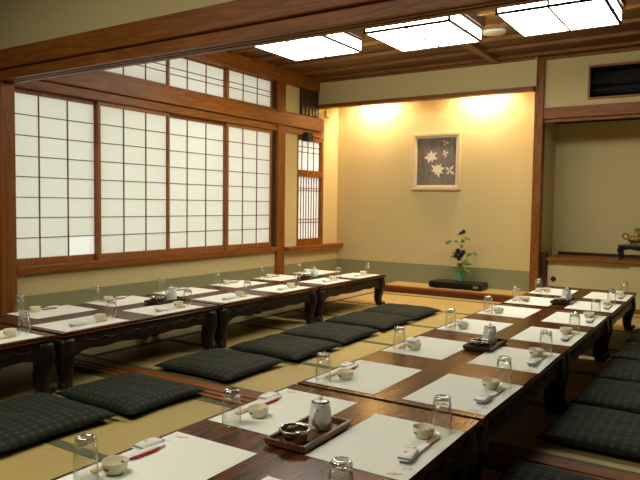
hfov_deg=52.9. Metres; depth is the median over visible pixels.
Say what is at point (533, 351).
tea cup
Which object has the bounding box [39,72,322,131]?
trim
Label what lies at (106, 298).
tea cup
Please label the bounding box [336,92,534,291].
wall
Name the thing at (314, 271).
pot
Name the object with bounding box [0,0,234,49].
wall
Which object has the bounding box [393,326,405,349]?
tumbler
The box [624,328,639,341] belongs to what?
floor cushion
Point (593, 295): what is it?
placemat
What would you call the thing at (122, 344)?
trim
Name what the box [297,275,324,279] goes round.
serving tray
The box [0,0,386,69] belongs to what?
ceiling beam
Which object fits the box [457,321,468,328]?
tea cup
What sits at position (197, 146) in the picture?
window
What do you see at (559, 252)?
trim
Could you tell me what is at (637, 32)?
trim
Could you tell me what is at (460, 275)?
flower vase
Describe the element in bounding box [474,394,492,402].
packet
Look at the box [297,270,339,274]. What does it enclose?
placemat
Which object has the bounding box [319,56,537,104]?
wall
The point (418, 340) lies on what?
chopsticks
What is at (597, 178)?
wall
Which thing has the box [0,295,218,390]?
table
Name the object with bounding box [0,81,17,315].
trim
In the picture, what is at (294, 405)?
placemat
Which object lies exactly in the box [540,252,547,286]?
trim
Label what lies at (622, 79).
air vent
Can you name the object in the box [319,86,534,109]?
lintel
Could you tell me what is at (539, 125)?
trim
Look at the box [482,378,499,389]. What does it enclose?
tea cup
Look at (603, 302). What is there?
tea cup
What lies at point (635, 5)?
trim
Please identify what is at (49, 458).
floor
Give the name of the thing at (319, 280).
placemat
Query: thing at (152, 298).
ashtray
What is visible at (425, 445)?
chopsticks
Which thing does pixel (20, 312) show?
tumbler
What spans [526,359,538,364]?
packet
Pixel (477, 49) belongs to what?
beam
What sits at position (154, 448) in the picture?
chopsticks
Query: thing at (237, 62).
beam
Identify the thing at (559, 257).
trim
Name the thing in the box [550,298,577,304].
serving tray
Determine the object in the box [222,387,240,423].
tumbler
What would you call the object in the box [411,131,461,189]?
framed painting
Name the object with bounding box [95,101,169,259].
window
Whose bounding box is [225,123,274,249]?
window
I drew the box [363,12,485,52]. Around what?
ceiling lamp
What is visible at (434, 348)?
placemat
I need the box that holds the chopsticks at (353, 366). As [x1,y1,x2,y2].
[325,364,358,377]
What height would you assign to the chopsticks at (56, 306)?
0.009 m
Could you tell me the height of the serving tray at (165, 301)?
0.024 m
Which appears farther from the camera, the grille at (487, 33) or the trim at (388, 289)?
the trim at (388, 289)
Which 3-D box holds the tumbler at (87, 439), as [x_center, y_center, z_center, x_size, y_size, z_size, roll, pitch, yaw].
[-0.638,0.593,1.754,0.067,0.122,0.067,2,3,24]
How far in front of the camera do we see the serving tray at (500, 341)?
3.41 m
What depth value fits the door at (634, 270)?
6.73 m
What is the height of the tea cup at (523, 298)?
0.036 m
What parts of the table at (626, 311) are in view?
leg, leg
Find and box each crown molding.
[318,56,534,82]
[545,44,639,59]
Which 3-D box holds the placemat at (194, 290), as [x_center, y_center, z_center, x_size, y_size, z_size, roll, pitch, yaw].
[-1.141,0.441,5.503,0.336,0.001,0.470,3,4,33]
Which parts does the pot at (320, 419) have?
handle, lid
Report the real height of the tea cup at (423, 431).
0.036 m
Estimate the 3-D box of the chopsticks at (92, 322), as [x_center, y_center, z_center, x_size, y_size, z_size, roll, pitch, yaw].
[-1.434,0.515,3.994,0.032,0.009,0.255,3,4,33]
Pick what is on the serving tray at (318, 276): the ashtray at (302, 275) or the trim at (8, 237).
the ashtray at (302, 275)
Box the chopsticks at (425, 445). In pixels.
[399,435,439,463]
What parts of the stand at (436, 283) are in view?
scroll leg, rail, scroll leg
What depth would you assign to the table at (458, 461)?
2.10 m
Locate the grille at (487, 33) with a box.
[486,32,502,35]
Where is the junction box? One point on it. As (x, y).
(327, 113)
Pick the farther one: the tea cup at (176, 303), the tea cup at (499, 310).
the tea cup at (176, 303)
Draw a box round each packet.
[69,322,85,325]
[132,437,164,449]
[155,307,168,310]
[258,391,278,399]
[338,361,354,367]
[397,447,418,461]
[404,337,417,341]
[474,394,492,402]
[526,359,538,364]
[560,335,569,339]
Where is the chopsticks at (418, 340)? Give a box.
[398,339,419,348]
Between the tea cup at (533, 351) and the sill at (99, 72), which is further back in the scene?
the sill at (99, 72)
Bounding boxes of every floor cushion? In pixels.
[0,392,117,452]
[54,372,205,415]
[154,348,285,380]
[228,334,341,360]
[278,322,379,343]
[324,311,414,329]
[362,303,441,318]
[498,461,600,479]
[535,404,639,459]
[569,378,639,414]
[593,359,639,382]
[610,342,639,360]
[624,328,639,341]
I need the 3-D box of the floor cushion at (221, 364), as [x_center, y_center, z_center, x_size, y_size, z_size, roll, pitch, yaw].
[-0.660,0.813,4.284,0.640,0.077,0.600,3,4,33]
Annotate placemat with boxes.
[0,330,41,343]
[7,305,96,318]
[31,315,128,331]
[57,431,256,479]
[84,296,149,306]
[122,303,201,315]
[154,287,219,295]
[194,293,260,302]
[208,388,355,434]
[211,280,264,287]
[250,284,310,292]
[254,275,297,280]
[261,476,279,479]
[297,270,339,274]
[299,278,348,284]
[305,414,464,479]
[306,360,421,394]
[336,273,377,278]
[381,336,467,359]
[403,374,522,414]
[437,318,511,334]
[468,346,559,372]
[478,305,541,317]
[506,296,553,305]
[510,326,586,345]
[529,288,578,295]
[542,312,605,326]
[565,301,620,312]
[583,292,632,300]
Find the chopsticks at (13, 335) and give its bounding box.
[0,335,16,339]
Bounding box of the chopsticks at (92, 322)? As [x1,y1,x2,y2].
[70,320,106,326]
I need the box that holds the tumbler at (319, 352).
[315,352,330,381]
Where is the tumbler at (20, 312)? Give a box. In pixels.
[18,312,30,333]
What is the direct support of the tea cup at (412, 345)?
on the placemat at (434, 348)
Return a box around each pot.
[166,286,176,299]
[308,395,331,430]
[311,266,317,276]
[483,323,496,343]
[561,287,571,300]
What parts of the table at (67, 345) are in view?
leg, leg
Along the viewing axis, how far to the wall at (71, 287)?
7.05 m
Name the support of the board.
attached to the wall at (597, 178)
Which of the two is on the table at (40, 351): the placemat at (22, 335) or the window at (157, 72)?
the placemat at (22, 335)
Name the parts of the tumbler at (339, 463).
glass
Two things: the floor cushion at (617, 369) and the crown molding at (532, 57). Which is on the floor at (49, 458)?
the floor cushion at (617, 369)
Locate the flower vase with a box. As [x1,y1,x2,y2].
[456,270,463,281]
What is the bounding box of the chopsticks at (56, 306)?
[24,306,59,311]
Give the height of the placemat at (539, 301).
0.001 m
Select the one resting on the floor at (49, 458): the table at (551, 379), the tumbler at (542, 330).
the table at (551, 379)
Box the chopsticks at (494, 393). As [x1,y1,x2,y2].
[477,387,504,404]
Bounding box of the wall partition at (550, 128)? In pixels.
[540,123,555,273]
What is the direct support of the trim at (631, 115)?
attached to the wall at (566, 79)
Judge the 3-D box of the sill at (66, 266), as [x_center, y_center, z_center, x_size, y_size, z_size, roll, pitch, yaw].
[-1.507,0.177,6.510,0.135,0.060,3.400,3,4,33]
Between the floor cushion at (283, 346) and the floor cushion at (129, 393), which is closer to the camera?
the floor cushion at (129, 393)
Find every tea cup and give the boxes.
[3,328,16,335]
[29,306,40,311]
[94,313,105,320]
[101,455,128,475]
[103,296,112,301]
[173,301,182,306]
[223,280,230,283]
[235,291,243,295]
[248,403,268,418]
[337,369,353,379]
[407,341,420,349]
[412,423,434,439]
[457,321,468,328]
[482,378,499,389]
[493,307,503,313]
[521,296,529,301]
[528,347,542,356]
[543,287,550,291]
[560,327,572,334]
[583,311,594,317]
[601,300,610,305]
[615,291,623,295]
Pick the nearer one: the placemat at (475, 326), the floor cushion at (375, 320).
the placemat at (475, 326)
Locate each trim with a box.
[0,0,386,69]
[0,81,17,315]
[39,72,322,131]
[74,355,639,479]
[80,290,373,354]
[227,9,494,53]
[252,3,639,61]
[276,17,639,68]
[284,243,342,250]
[297,30,639,74]
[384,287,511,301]
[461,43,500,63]
[529,55,545,290]
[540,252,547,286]
[543,102,639,119]
[544,114,639,122]
[546,254,639,264]
[558,251,639,257]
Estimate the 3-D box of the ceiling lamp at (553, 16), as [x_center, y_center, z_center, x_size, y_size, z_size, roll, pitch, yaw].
[1.861,-1.805,4.983,0.815,0.205,0.800,3,4,33]
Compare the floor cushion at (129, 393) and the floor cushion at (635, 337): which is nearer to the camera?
the floor cushion at (129, 393)
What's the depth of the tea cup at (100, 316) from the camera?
4.11 m
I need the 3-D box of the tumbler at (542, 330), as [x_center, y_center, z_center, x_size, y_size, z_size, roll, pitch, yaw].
[1.170,0.529,3.334,0.067,0.122,0.067,2,3,20]
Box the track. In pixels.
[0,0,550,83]
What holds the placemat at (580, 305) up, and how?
on the table at (626, 311)
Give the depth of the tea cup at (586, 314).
4.43 m
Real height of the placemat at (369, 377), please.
0.001 m
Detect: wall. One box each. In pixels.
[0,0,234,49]
[17,85,337,311]
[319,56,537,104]
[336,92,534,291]
[544,50,639,107]
[552,120,639,255]
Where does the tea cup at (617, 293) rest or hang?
on the placemat at (593, 295)
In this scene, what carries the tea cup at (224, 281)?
on the placemat at (241, 283)
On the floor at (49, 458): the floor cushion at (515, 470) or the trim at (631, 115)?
the floor cushion at (515, 470)
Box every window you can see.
[14,80,320,274]
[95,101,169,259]
[102,60,169,85]
[170,58,224,97]
[170,114,224,253]
[225,68,275,108]
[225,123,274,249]
[296,132,323,245]
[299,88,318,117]
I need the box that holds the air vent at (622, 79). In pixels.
[587,61,639,99]
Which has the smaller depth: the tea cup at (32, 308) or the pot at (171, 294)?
the tea cup at (32, 308)
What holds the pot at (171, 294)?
on the serving tray at (165, 301)
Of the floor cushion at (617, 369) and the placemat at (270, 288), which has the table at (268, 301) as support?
the placemat at (270, 288)
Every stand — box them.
[429,279,487,290]
[617,244,639,259]
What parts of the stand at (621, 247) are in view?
leg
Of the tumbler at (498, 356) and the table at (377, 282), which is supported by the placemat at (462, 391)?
the tumbler at (498, 356)
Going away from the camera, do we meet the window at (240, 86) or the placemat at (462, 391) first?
the placemat at (462, 391)
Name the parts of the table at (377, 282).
leg, leg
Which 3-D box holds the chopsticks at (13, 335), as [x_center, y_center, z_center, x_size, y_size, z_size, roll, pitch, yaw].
[-1.766,0.540,3.483,0.031,0.009,0.255,3,4,32]
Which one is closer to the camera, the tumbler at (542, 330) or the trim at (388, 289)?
the tumbler at (542, 330)
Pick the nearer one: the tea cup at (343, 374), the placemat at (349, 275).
the tea cup at (343, 374)
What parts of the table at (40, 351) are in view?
leg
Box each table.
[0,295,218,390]
[0,324,56,393]
[51,384,479,479]
[145,280,317,347]
[253,269,385,321]
[297,331,567,479]
[429,303,610,406]
[501,286,635,357]
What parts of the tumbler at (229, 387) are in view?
glass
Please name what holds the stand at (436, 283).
on the floor at (401, 283)
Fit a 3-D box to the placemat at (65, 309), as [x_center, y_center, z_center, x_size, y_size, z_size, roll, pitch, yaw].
[-1.837,0.492,4.430,0.336,0.001,0.470,3,4,32]
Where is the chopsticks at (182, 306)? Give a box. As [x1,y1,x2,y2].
[156,306,185,311]
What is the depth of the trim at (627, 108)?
6.78 m
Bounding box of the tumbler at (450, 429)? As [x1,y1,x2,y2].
[432,394,451,432]
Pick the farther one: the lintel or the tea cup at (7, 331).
the lintel
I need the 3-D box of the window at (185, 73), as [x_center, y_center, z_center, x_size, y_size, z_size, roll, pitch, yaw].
[-1.293,-1.710,6.760,0.030,0.331,0.904,3,4,33]
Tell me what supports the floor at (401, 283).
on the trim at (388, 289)
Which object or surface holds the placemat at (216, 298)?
on the table at (268, 301)
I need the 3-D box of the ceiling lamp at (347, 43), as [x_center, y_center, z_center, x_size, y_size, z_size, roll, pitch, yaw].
[-0.127,-1.888,6.030,0.815,0.205,0.800,3,4,33]
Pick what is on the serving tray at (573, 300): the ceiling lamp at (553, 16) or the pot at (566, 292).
the pot at (566, 292)
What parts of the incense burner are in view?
handle, lid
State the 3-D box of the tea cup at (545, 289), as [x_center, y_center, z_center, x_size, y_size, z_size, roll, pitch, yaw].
[2.034,0.448,5.770,0.073,0.036,0.073,-1,3,-21]
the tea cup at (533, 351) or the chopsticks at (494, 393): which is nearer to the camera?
the chopsticks at (494, 393)
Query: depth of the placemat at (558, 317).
4.37 m
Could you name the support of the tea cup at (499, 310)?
on the placemat at (509, 311)
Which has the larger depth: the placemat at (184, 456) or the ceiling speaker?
the ceiling speaker
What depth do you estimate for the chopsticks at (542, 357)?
3.19 m
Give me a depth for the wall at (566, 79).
6.89 m
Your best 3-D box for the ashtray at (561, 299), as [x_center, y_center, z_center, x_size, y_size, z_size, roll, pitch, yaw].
[1.907,0.473,5.084,0.105,0.039,0.105,3,4,33]
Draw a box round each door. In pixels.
[547,260,628,291]
[628,265,639,309]
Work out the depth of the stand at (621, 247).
6.80 m
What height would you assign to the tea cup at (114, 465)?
0.036 m
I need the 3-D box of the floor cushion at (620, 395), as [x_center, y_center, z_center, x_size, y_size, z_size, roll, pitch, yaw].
[1.796,0.882,3.600,0.640,0.077,0.600,3,4,34]
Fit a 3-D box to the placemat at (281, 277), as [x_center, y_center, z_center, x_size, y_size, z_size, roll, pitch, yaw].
[-0.407,0.388,6.635,0.336,0.001,0.470,3,4,32]
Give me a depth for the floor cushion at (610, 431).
2.98 m
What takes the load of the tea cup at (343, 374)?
on the placemat at (369, 377)
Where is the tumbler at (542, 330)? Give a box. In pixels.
[539,330,552,353]
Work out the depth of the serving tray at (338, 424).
2.06 m
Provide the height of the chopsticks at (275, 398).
0.009 m
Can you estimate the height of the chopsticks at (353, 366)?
0.009 m
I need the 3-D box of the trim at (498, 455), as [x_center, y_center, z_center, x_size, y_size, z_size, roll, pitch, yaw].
[0.540,0.937,2.995,7.267,0.012,0.209,3,4,33]
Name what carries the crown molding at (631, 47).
attached to the wall at (566, 79)
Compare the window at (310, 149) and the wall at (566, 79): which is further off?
the window at (310, 149)
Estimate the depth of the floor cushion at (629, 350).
4.62 m
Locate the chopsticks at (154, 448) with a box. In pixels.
[90,442,165,473]
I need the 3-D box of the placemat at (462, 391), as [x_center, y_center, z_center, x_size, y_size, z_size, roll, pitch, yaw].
[0.594,0.622,2.633,0.336,0.001,0.470,3,4,34]
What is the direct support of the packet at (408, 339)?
on the placemat at (434, 348)
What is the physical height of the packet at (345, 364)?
0.011 m
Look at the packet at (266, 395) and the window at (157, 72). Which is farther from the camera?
the window at (157, 72)
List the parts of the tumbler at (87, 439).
glass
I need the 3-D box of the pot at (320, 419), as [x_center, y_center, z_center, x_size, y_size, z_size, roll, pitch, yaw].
[0.000,0.575,2.156,0.119,0.109,0.079,-2,4,-39]
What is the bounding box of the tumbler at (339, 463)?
[329,456,353,479]
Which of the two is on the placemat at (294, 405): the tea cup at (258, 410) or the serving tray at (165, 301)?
the tea cup at (258, 410)
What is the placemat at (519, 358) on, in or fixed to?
on the table at (551, 379)
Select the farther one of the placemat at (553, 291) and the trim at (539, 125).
the trim at (539, 125)
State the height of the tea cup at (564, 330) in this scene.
0.036 m
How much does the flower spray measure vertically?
0.633 m
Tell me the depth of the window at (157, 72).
6.18 m
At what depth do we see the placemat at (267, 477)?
1.78 m
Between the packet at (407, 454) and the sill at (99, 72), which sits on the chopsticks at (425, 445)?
the packet at (407, 454)
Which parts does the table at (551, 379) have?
leg, leg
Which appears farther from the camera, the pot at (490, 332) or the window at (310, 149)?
the window at (310, 149)
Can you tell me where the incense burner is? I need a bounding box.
[622,228,639,244]
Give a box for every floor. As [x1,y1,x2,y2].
[0,288,639,479]
[386,281,526,295]
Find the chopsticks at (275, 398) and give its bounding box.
[235,395,281,414]
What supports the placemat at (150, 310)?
on the table at (67, 345)
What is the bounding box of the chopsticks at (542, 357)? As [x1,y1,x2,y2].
[529,355,546,366]
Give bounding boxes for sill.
[17,247,276,274]
[94,71,320,120]
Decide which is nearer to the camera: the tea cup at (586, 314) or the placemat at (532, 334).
the placemat at (532, 334)
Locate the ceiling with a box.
[236,0,639,77]
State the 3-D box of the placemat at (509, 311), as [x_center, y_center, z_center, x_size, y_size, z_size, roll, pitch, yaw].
[1.379,0.519,4.683,0.336,0.001,0.470,3,4,33]
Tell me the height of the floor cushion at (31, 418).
0.077 m
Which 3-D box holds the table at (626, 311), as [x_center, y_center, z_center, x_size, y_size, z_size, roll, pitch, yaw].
[2.149,0.656,5.478,0.814,0.340,1.384,3,4,33]
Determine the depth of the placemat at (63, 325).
3.99 m
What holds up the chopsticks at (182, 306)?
on the placemat at (150, 310)
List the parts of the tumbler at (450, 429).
glass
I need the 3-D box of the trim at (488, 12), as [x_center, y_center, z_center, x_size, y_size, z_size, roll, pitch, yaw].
[2.028,-1.893,5.037,7.217,0.034,0.044,3,4,33]
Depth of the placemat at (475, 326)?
4.07 m
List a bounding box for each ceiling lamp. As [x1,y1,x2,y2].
[254,30,364,61]
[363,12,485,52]
[495,0,625,36]
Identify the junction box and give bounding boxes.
[325,110,330,117]
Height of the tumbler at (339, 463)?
0.122 m
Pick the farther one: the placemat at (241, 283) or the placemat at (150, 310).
the placemat at (241, 283)
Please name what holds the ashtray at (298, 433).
on the serving tray at (338, 424)
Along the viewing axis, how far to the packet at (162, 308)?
4.49 m
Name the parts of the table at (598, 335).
leg, leg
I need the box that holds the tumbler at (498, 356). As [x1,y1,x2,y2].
[496,356,511,384]
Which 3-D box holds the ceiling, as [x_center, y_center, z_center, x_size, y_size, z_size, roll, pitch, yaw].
[2.033,-1.945,5.210,7.600,0.050,5.300,3,4,33]
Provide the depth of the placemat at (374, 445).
2.02 m
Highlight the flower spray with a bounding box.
[445,229,477,272]
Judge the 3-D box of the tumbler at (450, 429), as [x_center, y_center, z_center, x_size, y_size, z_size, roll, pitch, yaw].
[0.409,0.584,2.160,0.067,0.122,0.067,0,3,-12]
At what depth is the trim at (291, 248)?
8.44 m
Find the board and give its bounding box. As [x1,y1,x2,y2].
[556,118,639,123]
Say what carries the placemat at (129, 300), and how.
on the table at (67, 345)
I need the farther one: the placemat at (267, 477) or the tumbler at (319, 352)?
the tumbler at (319, 352)
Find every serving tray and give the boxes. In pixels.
[144,297,185,304]
[265,415,350,452]
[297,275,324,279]
[463,336,506,351]
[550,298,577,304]
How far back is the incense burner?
6.80 m
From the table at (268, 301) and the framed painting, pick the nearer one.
the table at (268, 301)
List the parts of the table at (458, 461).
leg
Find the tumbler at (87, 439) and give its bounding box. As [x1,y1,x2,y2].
[73,433,98,478]
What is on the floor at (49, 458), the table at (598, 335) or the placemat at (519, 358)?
the table at (598, 335)
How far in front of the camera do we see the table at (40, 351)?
3.60 m
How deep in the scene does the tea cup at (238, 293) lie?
5.26 m
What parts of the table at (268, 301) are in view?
leg, leg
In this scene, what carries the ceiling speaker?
attached to the ceiling
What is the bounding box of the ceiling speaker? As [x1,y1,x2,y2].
[482,27,505,35]
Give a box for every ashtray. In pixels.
[150,296,163,301]
[278,422,310,444]
[301,274,310,277]
[470,338,489,347]
[555,296,568,301]
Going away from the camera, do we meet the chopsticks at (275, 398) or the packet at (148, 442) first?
the packet at (148, 442)
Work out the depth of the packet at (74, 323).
3.91 m
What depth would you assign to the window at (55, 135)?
5.48 m
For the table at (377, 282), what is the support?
on the floor at (49, 458)
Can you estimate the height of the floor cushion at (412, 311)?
0.077 m
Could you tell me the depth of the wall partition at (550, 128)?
7.45 m

